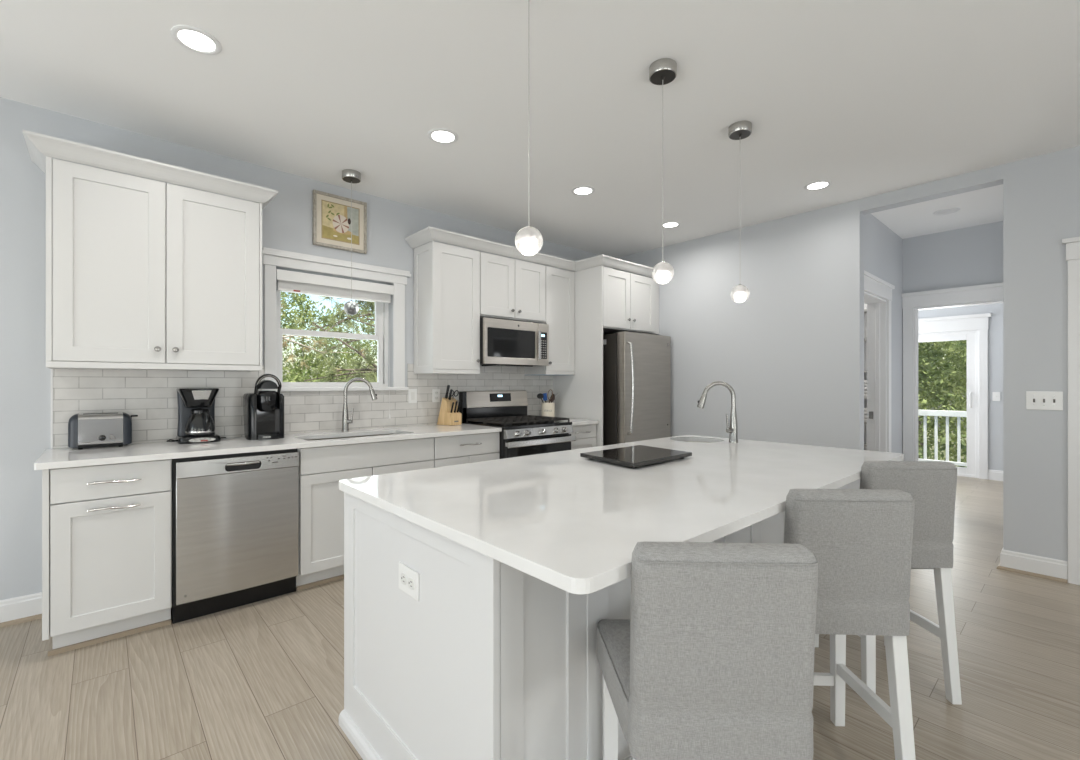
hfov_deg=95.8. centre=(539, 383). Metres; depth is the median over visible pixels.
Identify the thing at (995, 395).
light switch
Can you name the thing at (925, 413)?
deck railing
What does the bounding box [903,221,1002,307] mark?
wall
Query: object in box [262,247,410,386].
trim
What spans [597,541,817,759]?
bar stool
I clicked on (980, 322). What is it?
trim
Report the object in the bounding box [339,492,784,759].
kitchen island
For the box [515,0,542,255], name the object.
pendant light
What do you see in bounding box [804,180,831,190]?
recessed light
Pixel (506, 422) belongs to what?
cooktop
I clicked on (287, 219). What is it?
wall
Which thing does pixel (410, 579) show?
receptacle
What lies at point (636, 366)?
refrigerator
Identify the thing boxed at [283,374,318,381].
leafy shrub
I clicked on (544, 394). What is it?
spatula
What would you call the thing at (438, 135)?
recessed light
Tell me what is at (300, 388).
trim
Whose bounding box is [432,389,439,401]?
power outlet
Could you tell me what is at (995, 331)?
wall
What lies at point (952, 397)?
leafy tree
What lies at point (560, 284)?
upper cabinet
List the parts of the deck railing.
rail, rail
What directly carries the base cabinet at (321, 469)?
on the floor
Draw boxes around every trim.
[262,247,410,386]
[262,387,408,390]
[864,270,894,451]
[902,282,1002,460]
[918,313,991,479]
[1062,237,1079,584]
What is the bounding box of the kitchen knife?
[445,385,449,398]
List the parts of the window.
sash, sash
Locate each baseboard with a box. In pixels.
[0,592,41,627]
[988,469,1002,480]
[996,548,1067,582]
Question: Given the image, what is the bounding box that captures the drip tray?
[257,433,278,439]
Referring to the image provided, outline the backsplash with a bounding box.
[51,364,552,448]
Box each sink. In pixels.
[307,434,393,440]
[682,441,709,442]
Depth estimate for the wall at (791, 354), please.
4.11 m
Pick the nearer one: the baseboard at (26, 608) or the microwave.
the baseboard at (26, 608)
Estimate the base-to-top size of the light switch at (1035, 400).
0.122 m
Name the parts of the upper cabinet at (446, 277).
panel, door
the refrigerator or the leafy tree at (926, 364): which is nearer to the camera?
the refrigerator
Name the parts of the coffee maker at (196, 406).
water tank, plate, control panel, carafe handle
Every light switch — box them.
[408,389,416,402]
[992,392,999,400]
[1026,391,1062,409]
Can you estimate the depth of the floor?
2.09 m
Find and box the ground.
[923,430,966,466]
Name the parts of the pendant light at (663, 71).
canopy plate, globe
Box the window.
[276,269,387,387]
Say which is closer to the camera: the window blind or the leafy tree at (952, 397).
the window blind
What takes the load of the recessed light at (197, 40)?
in the ceiling
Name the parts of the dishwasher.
control panel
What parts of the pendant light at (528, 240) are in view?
globe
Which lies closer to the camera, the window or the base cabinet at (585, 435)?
the window
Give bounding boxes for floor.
[0,476,1079,759]
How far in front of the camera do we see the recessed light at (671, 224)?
4.62 m
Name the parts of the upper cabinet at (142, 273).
door, crown moulding, knob, door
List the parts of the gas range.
panel, display panel, knob, knob, oven door, control panel, door handle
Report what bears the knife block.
on the countertop at (60, 457)
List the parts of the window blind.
rail, pull cord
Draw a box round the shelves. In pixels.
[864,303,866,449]
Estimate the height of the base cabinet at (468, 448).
0.883 m
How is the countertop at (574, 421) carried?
on the base cabinet at (585, 435)
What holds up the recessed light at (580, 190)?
in the ceiling
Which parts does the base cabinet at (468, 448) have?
door, door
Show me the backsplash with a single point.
(151, 395)
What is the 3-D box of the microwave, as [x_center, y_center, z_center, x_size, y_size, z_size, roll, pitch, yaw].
[-0.313,-0.364,4.547,0.748,0.416,0.407,0,0,-42]
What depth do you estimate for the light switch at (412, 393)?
4.13 m
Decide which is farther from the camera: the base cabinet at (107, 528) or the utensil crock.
the utensil crock
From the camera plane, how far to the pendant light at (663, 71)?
2.29 m
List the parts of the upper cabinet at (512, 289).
door, door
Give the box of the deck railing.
[918,410,966,465]
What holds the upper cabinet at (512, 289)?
attached to the wall at (287, 219)
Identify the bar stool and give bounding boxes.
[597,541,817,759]
[784,489,915,759]
[815,461,961,704]
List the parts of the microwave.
handle, control panel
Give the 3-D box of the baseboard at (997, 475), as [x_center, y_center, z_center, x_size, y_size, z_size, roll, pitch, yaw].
[6.187,1.209,6.195,0.014,0.133,0.746,0,0,-42]
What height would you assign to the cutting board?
0.028 m
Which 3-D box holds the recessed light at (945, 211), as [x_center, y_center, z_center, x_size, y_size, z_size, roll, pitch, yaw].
[3.557,-1.501,4.271,0.184,0.008,0.184,0,0,-42]
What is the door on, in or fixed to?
in the wall at (995, 331)
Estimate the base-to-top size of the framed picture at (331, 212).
0.402 m
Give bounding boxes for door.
[918,330,978,477]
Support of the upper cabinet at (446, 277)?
attached to the wall at (287, 219)
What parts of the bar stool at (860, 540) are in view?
leg, backrest, leg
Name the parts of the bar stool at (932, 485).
leg, leg, backrest, leg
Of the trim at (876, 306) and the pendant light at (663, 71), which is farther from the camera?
the trim at (876, 306)
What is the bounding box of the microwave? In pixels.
[480,317,548,366]
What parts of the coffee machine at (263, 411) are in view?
lid, handle, handle trim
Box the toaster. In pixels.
[68,412,137,449]
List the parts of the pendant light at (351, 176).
globe, canopy plate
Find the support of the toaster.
on the countertop at (60, 457)
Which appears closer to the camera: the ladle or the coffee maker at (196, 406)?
the coffee maker at (196, 406)
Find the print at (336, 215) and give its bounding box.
[322,201,358,243]
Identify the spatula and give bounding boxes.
[543,393,546,402]
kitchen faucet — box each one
[342,378,377,431]
[697,381,737,442]
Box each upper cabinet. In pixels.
[22,129,277,371]
[414,241,479,374]
[480,252,545,322]
[524,266,574,375]
[553,266,658,446]
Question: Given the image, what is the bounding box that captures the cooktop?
[464,415,571,429]
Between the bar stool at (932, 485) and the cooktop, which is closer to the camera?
the bar stool at (932, 485)
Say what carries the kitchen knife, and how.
in the knife block
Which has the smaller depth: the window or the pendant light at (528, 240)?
the pendant light at (528, 240)
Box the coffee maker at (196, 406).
[166,388,225,443]
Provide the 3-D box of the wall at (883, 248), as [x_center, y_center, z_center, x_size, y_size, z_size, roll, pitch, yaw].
[3.183,-0.115,4.650,1.489,2.781,0.138,0,0,-42]
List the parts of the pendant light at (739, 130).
canopy plate, globe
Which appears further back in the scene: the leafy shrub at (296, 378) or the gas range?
the leafy shrub at (296, 378)
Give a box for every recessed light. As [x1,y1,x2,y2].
[171,25,221,54]
[428,128,457,143]
[571,186,594,195]
[661,221,680,227]
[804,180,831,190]
[933,207,959,214]
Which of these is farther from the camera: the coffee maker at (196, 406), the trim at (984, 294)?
the trim at (984, 294)
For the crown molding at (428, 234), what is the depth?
4.41 m
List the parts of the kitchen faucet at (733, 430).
spout, lever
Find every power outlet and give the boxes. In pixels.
[399,562,418,600]
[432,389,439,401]
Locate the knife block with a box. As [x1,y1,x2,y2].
[437,397,461,425]
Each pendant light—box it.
[342,169,360,314]
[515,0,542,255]
[649,58,676,283]
[728,121,751,302]
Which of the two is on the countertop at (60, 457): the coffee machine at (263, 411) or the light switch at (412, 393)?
the coffee machine at (263, 411)
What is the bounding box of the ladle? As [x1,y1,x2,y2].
[537,393,543,402]
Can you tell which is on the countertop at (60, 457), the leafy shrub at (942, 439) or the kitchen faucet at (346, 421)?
the kitchen faucet at (346, 421)
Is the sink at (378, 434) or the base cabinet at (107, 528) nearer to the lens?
the base cabinet at (107, 528)
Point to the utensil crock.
(547, 409)
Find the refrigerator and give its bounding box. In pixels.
[603,331,670,445]
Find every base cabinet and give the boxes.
[42,459,171,655]
[296,437,433,590]
[433,432,498,467]
[569,424,595,449]
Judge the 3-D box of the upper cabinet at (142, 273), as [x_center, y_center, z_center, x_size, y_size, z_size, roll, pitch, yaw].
[-2.203,-0.648,2.865,1.114,1.138,0.407,0,0,-42]
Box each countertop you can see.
[34,423,501,469]
[339,435,903,594]
[560,418,598,425]
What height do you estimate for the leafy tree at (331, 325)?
8.504 m
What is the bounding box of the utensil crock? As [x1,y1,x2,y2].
[541,402,554,416]
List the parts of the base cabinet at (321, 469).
door, false drawer, door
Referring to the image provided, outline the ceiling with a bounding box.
[0,0,1079,257]
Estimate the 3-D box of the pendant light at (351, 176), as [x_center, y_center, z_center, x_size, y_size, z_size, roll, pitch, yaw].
[-1.350,-0.996,3.497,0.128,1.018,0.128,0,0,-42]
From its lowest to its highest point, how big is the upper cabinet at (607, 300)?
2.416 m
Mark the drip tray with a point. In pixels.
(260, 436)
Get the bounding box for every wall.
[0,97,612,599]
[613,146,1079,560]
[864,213,902,453]
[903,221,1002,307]
[918,303,1002,470]
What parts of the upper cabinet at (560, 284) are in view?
door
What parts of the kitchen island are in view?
shoe moulding, panel, seating panel, corner post, seating panel, seating panel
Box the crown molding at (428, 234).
[405,226,652,277]
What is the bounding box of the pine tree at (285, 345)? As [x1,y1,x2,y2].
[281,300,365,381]
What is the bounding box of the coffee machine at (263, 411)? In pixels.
[243,374,283,439]
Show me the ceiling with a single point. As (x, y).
(867, 98)
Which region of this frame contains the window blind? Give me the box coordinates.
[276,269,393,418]
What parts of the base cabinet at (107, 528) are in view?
drawer, door, handle, handle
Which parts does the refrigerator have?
handle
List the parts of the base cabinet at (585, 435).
drawer, door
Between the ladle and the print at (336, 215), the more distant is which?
the ladle
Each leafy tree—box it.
[281,291,376,381]
[290,296,376,381]
[297,300,376,381]
[918,340,966,466]
[918,341,966,461]
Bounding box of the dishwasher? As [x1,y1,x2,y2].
[172,449,298,623]
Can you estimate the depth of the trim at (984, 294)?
5.01 m
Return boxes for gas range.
[459,390,575,458]
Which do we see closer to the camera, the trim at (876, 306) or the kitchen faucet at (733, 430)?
the kitchen faucet at (733, 430)
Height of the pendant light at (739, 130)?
1.032 m
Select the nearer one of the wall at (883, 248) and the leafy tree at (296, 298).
the wall at (883, 248)
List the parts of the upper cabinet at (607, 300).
panel, door, door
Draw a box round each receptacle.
[401,573,406,584]
[408,577,413,589]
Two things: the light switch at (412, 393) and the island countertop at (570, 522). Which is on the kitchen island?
the island countertop at (570, 522)
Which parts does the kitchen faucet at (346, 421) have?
lever, spout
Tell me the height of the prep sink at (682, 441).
0.168 m
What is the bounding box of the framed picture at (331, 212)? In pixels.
[313,190,366,253]
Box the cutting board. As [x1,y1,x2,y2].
[580,445,691,467]
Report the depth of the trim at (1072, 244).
3.10 m
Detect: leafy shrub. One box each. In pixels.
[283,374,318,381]
[918,434,966,467]
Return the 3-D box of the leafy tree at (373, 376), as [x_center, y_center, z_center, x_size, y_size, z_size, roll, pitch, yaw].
[-2.361,0.026,7.307,5.300,8.504,3.631,0,0,41]
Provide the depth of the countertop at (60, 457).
2.84 m
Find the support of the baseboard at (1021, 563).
attached to the wall at (791, 354)

